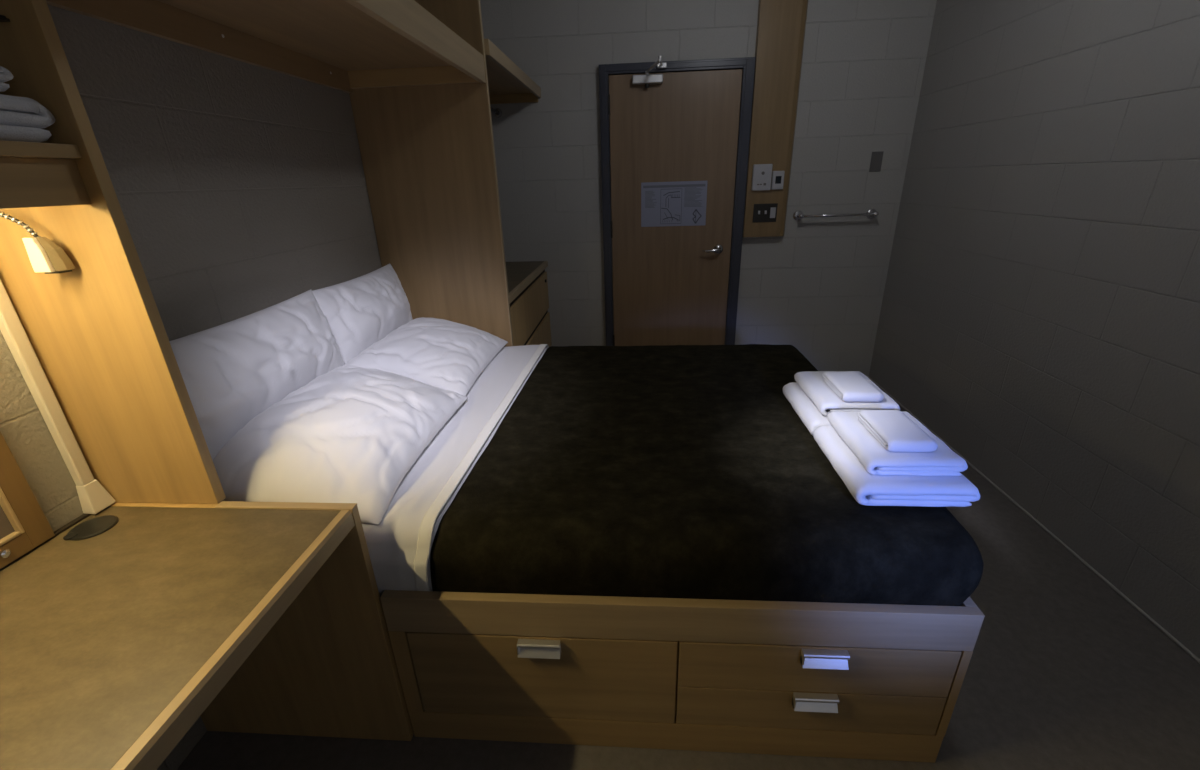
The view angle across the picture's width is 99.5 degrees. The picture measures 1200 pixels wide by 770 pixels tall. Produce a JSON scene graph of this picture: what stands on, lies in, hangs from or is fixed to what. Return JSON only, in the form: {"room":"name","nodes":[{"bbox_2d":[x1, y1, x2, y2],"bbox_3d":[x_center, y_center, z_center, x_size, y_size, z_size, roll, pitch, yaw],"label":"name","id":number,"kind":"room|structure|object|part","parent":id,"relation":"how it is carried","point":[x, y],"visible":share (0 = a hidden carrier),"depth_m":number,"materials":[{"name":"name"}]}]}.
{"room":"dorm room","nodes":[
{"label":"dorm room","id":0,"kind":"room"},
{"bbox_2d":[0,4,381,769],"bbox_3d":[-1.216,-0.308,1.148,0.150,2.620,5.091,0,22,4],"label":"wall","id":1,"kind":"structure","parent":0,"point":[240,187],"depth_m":1.44,"materials":[{"name":"grey paint"}]},
{"bbox_2d":[0,432,54,568],"bbox_3d":[-1.161,0.258,0.665,0.024,0.390,0.679,0,22,4],"label":"framed board","id":2,"kind":"object","parent":1,"relation":"attached to","point":[24,526],"visible":1,"depth_m":0.98,"materials":[{"name":"brown wood"}]},
{"bbox_3d":[-1.169,0.258,0.666,0.007,0.296,0.585,0,22,4],"label":"panel","id":3,"kind":"part","parent":2,"relation":"part of","materials":[{"name":"brown fabric"}]},
{"bbox_2d":[0,279,115,513],"bbox_3d":[-1.133,-0.052,1.007,0.033,0.709,0.048,0,22,4],"label":"cable raceway","id":4,"kind":"object","parent":1,"relation":"attached to","point":[93,497],"visible":1,"depth_m":1.05,"materials":[{"name":"beige plastic"}]},
{"bbox_2d":[0,0,225,503],"bbox_3d":[-1.076,-0.214,0.112,0.275,1.684,1.624,0,22,4],"label":"wall shelf unit","id":5,"kind":"object","parent":1,"relation":"attached to","point":[96,331],"visible":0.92,"depth_m":0.98,"materials":[{"name":"brown wood"}]},
{"bbox_2d":[0,94,54,142],"bbox_3d":[-1.032,-0.381,0.712,0.230,0.069,0.326,0,22,4],"label":"bath towel","id":6,"kind":"object","parent":5,"relation":"on","point":[24,119],"visible":0.92,"depth_m":0.81,"materials":[{"name":"white fabric"}]},
{"bbox_2d":[0,66,13,91],"bbox_3d":[-1.038,-0.427,0.670,0.219,0.045,0.302,0,22,4],"label":"bath towel","id":7,"kind":"object","parent":6,"relation":"on","point":[6,75],"visible":1,"depth_m":0.79,"materials":[{"name":"white fabric"}]},
{"bbox_2d":[0,212,75,273],"bbox_3d":[-1.043,-0.278,0.864,0.166,0.188,0.046,-20,28,-37],"label":"gooseneck lamp","id":8,"kind":"object","parent":5,"relation":"attached to","point":[45,256],"visible":1,"depth_m":0.91,"materials":[{"name":"silver plastic"}]},
{"bbox_2d":[46,0,485,92],"bbox_3d":[-0.820,-1.017,1.438,0.596,0.112,1.463,0,22,4],"label":"shelf","id":9,"kind":"object","parent":1,"relation":"attached to","point":[342,45],"visible":1,"depth_m":1.54,"materials":[{"name":"brown wood"}]},
{"bbox_2d":[484,39,540,103],"bbox_3d":[-0.720,-1.606,2.674,0.615,0.080,1.224,0,22,4],"label":"closet shelf","id":10,"kind":"object","parent":1,"relation":"attached to","point":[507,83],"visible":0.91,"depth_m":2.81,"materials":[{"name":"brown wood"}]},
{"bbox_2d":[177,381,1199,769],"bbox_3d":[0.362,0.958,1.550,3.234,0.120,5.391,0,22,4],"label":"floor","id":11,"kind":"structure","parent":0,"point":[1063,672],"depth_m":1.43,"materials":[{"name":"carpet"}]},
{"bbox_2d":[0,501,413,769],"bbox_3d":[-0.882,0.924,0.543,0.598,0.768,1.630,0,22,4],"label":"desk","id":12,"kind":"object","parent":11,"relation":"on","point":[132,624],"visible":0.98,"depth_m":0.94,"materials":[{"name":"laminate"}]},
{"bbox_3d":[-0.828,0.623,1.287,0.596,0.764,0.022,0,22,4],"label":"panel","id":13,"kind":"part","parent":12,"relation":"part of","materials":[{"name":"brown wood"}]},
{"bbox_3d":[-0.700,0.269,1.133,0.319,0.004,0.022,0,22,4],"label":"trim","id":14,"kind":"part","parent":12,"relation":"part of","materials":[{"name":"brown wood"}]},
{"bbox_2d":[349,0,513,346],"bbox_3d":[-0.751,-0.746,2.350,0.597,2.498,0.025,0,22,4],"label":"panel","id":15,"kind":"object","parent":11,"relation":"on","point":[427,152],"visible":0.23,"depth_m":2.28,"materials":[{"name":"brown wood"}]},
{"bbox_2d":[506,261,551,346],"bbox_3d":[-0.690,-0.237,3.230,0.586,0.892,1.222,0,22,4],"label":"dresser","id":16,"kind":"object","parent":11,"relation":"on","point":[527,280],"visible":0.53,"depth_m":3.15,"materials":[{"name":"brown wood"}]},
{"bbox_3d":[-0.416,-0.193,3.228,0.020,0.250,1.198,0,22,4],"label":"drawer","id":17,"kind":"part","parent":16,"relation":"part of","materials":[{"name":"brown wood"}]},
{"bbox_2d":[380,590,984,762],"bbox_3d":[-0.083,0.468,1.962,1.981,0.503,1.509,0,22,4],"label":"bed base","id":18,"kind":"object","parent":11,"relation":"on","point":[813,679],"visible":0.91,"depth_m":1.24,"materials":[{"name":"brown wood"}]},
{"bbox_2d":[428,348,546,590],"bbox_3d":[-0.095,0.185,1.864,1.920,0.242,1.431,0,22,4],"label":"mattress","id":19,"kind":"object","parent":18,"relation":"on","point":[488,440],"visible":0.07,"depth_m":1.43,"materials":[{"name":"white fabric"}]},
{"bbox_2d":[169,289,344,459],"bbox_3d":[-0.982,-0.002,1.513,0.174,0.417,0.756,0,22,4],"label":"pillow","id":20,"kind":"object","parent":19,"relation":"on","point":[233,371],"visible":0.44,"depth_m":1.38,"materials":[{"name":"white fabric"}]},
{"bbox_2d":[213,365,467,524],"bbox_3d":[-0.726,0.104,1.494,0.454,0.202,0.698,0,22,4],"label":"pillow","id":21,"kind":"object","parent":19,"relation":"on","point":[351,434],"visible":0.96,"depth_m":1.30,"materials":[{"name":"white fabric"}]},
{"bbox_2d":[312,263,412,363],"bbox_3d":[-0.944,-0.259,2.146,0.158,0.408,0.645,0,22,4],"label":"pillow","id":22,"kind":"object","parent":19,"relation":"on","point":[361,311],"visible":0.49,"depth_m":1.98,"materials":[{"name":"white fabric"}]},
{"bbox_2d":[343,317,507,395],"bbox_3d":[-0.692,-0.153,2.139,0.444,0.194,0.685,0,22,4],"label":"pillow","id":23,"kind":"object","parent":19,"relation":"on","point":[441,353],"visible":0.84,"depth_m":1.96,"materials":[{"name":"white fabric"}]},
{"bbox_2d":[362,344,548,596],"bbox_3d":[-0.427,0.168,1.877,0.246,0.243,1.475,1,22,7],"label":"sheet","id":24,"kind":"object","parent":19,"relation":"on","point":[399,547],"visible":0.76,"depth_m":1.37,"materials":[{"name":"white fabric"}]},
{"bbox_2d":[430,344,983,605],"bbox_3d":[0.266,0.179,1.829,1.280,0.253,1.462,0,22,4],"label":"blanket","id":25,"kind":"object","parent":19,"relation":"on","point":[654,471],"visible":0.77,"depth_m":1.23,"materials":[{"name":"black fabric"}]},
{"bbox_2d":[783,382,830,435],"bbox_3d":[0.767,0.073,1.636,0.271,0.058,0.330,0,22,4],"label":"bath towel","id":26,"kind":"object","parent":25,"relation":"on","point":[811,417],"visible":0.29,"depth_m":1.60,"materials":[{"name":"white fabric"}]},
{"bbox_2d":[794,371,899,415],"bbox_3d":[0.776,0.022,1.625,0.226,0.044,0.295,0,22,4],"label":"hand towel","id":27,"kind":"object","parent":26,"relation":"on","point":[812,383],"visible":0.51,"depth_m":1.54,"materials":[{"name":"white fabric"}]},
{"bbox_2d":[822,371,883,401],"bbox_3d":[0.776,0.003,1.569,0.116,0.033,0.191,0,22,4],"label":"washcloth","id":28,"kind":"object","parent":27,"relation":"on","point":[851,386],"visible":1,"depth_m":1.53,"materials":[{"name":"white fabric"}]},
{"bbox_2d":[813,425,979,506],"bbox_3d":[0.746,0.200,1.324,0.276,0.058,0.334,0,22,4],"label":"bath towel","id":29,"kind":"object","parent":25,"relation":"on","point":[866,488],"visible":0.45,"depth_m":1.18,"materials":[{"name":"white fabric"}]},
{"bbox_2d":[827,411,967,475],"bbox_3d":[0.756,0.143,1.326,0.228,0.045,0.295,0,22,4],"label":"hand towel","id":30,"kind":"object","parent":29,"relation":"on","point":[876,460],"visible":0.61,"depth_m":1.22,"materials":[{"name":"white fabric"}]},
{"bbox_2d":[857,410,937,451],"bbox_3d":[0.752,0.115,1.296,0.116,0.033,0.191,0,22,4],"label":"washcloth","id":31,"kind":"object","parent":30,"relation":"on","point":[893,429],"visible":1,"depth_m":1.26,"materials":[{"name":"white fabric"}]},
{"bbox_3d":[-0.148,0.641,1.233,0.104,0.038,0.023,0,22,4],"label":"handle","id":32,"kind":"part","parent":18,"relation":"part of","materials":[{"name":"silver metal"}]},
{"bbox_3d":[-0.143,0.743,1.298,0.668,0.284,0.020,0,22,4],"label":"drawer","id":33,"kind":"part","parent":18,"relation":"part of","materials":[{"name":"brown wood"}]},
{"bbox_3d":[0.162,0.555,1.202,1.382,0.108,0.026,0,22,4],"label":"rail","id":34,"kind":"part","parent":18,"relation":"part of","materials":[{"name":"brown wood"}]},
{"bbox_3d":[0.517,0.812,1.278,0.642,0.132,0.020,0,22,4],"label":"drawer","id":35,"kind":"part","parent":18,"relation":"part of","materials":[{"name":"brown wood"}]},
{"bbox_3d":[0.525,0.775,1.238,0.104,0.038,0.023,0,22,4],"label":"handle","id":36,"kind":"part","parent":18,"relation":"part of","materials":[{"name":"silver metal"}]},
{"bbox_3d":[0.512,0.678,1.224,0.642,0.148,0.020,0,22,4],"label":"drawer","id":37,"kind":"part","parent":18,"relation":"part of","materials":[{"name":"brown wood"}]},
{"bbox_3d":[0.524,0.639,1.183,0.104,0.038,0.023,0,22,4],"label":"handle","id":38,"kind":"part","parent":18,"relation":"part of","materials":[{"name":"silver metal"}]},
{"bbox_3d":[0.888,0.274,1.839,0.026,0.108,1.458,0,22,4],"label":"foot rail","id":39,"kind":"part","parent":18,"relation":"part of","materials":[{"name":"brown wood"}]},
{"bbox_2d":[480,0,936,375],"bbox_3d":[0.497,-1.298,3.457,2.934,2.620,0.150,0,22,4],"label":"wall","id":40,"kind":"structure","parent":0,"point":[817,288],"depth_m":3.28,"materials":[{"name":"grey paint"}]},
{"bbox_2d":[490,107,501,117],"bbox_3d":[-0.698,-1.522,2.707,0.055,0.055,1.224,0,22,4],"label":"closet rod","id":41,"kind":"object","parent":40,"relation":"attached to","point":[497,112],"visible":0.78,"depth_m":3.25,"materials":[{"name":"grey metal"}]},
{"bbox_3d":[-0.698,-1.522,2.707,0.026,0.026,1.224,0,22,4],"label":"rod","id":42,"kind":"part","parent":41,"relation":"part of","materials":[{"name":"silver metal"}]},
{"bbox_2d":[599,55,755,345],"bbox_3d":[0.483,-0.955,3.348,0.940,2.068,0.309,0,22,4],"label":"door","id":43,"kind":"structure","parent":40,"relation":"in","point":[684,120],"depth_m":3.34,"materials":[{"name":"brown wood"}]},
{"bbox_3d":[0.330,-1.865,2.964,0.126,0.060,0.264,0,22,4],"label":"closer arm","id":44,"kind":"part","parent":43,"relation":"part of","materials":[{"name":"silver metal"}]},
{"bbox_2d":[641,181,706,226],"bbox_3d":[0.489,-1.201,3.375,0.430,0.279,0.003,0,22,4],"label":"notice","id":45,"kind":"object","parent":43,"relation":"attached to","point":[680,203],"visible":1,"depth_m":3.37,"materials":[{"name":"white paper"}]},
{"bbox_3d":[0.764,-0.915,3.438,0.145,0.062,0.065,0,22,4],"label":"lever handle","id":46,"kind":"part","parent":43,"relation":"part of","materials":[{"name":"silver metal"}]},
{"bbox_2d":[751,164,772,190],"bbox_3d":[1.036,-1.328,3.250,0.118,0.156,0.026,0,22,4],"label":"thermostat","id":47,"kind":"object","parent":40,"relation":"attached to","point":[762,173],"visible":1,"depth_m":3.24,"materials":[{"name":"grey plastic"}]},
{"bbox_2d":[753,203,777,221],"bbox_3d":[1.084,-1.128,3.332,0.152,0.115,0.020,0,22,4],"label":"switch plate","id":48,"kind":"object","parent":40,"relation":"attached to","point":[761,212],"visible":1,"depth_m":3.33,"materials":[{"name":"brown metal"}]},
{"bbox_2d":[743,0,807,236],"bbox_3d":[1.080,-1.737,3.124,0.282,1.589,0.054,0,22,4],"label":"wall panel","id":49,"kind":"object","parent":40,"relation":"attached to","point":[781,24],"depth_m":3.10,"materials":[{"name":"brown wood"}]},
{"bbox_2d":[771,171,784,189],"bbox_3d":[1.138,-1.311,3.252,0.074,0.111,0.021,0,22,4],"label":"controller","id":50,"kind":"object","parent":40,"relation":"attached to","point":[777,182],"visible":1,"depth_m":3.24,"materials":[{"name":"grey plastic"}]},
{"bbox_2d":[793,208,878,220],"bbox_3d":[1.552,-1.114,3.329,0.539,0.068,0.082,0,22,4],"label":"towel bar","id":51,"kind":"object","parent":40,"relation":"attached to","point":[871,213],"visible":1,"depth_m":3.31,"materials":[{"name":"silver metal"}]},
{"bbox_3d":[1.317,-1.113,3.346,0.068,0.068,0.082,0,22,4],"label":"mounting post","id":52,"kind":"part","parent":51,"relation":"part of","materials":[{"name":"silver metal"}]},
{"bbox_3d":[1.786,-1.114,3.312,0.068,0.068,0.082,0,22,4],"label":"mounting post","id":53,"kind":"part","parent":51,"relation":"part of","materials":[{"name":"silver metal"}]},
{"bbox_2d":[869,151,883,171],"bbox_3d":[1.757,-1.419,3.230,0.070,0.118,0.008,0,22,4],"label":"wall plate","id":54,"kind":"object","parent":40,"relation":"attached to","point":[876,158],"visible":1,"depth_m":3.23,"materials":[{"name":"grey plastic"}]},
{"bbox_2d":[869,0,1199,658],"bbox_3d":[1.860,-0.314,0.923,0.150,2.620,5.091,0,22,4],"label":"wall","id":55,"kind":"structure","parent":0,"point":[1040,311],"depth_m":2.01,"materials":[{"name":"grey paint"}]},
{"bbox_2d":[868,377,1199,663],"bbox_3d":[1.818,0.897,1.413,0.010,0.010,5.080,0,22,4],"label":"baseboard","id":56,"kind":"structure","parent":55,"relation":"attached to","point":[1119,592],"depth_m":2.01,"materials":[{"name":"grey"}]}
]}

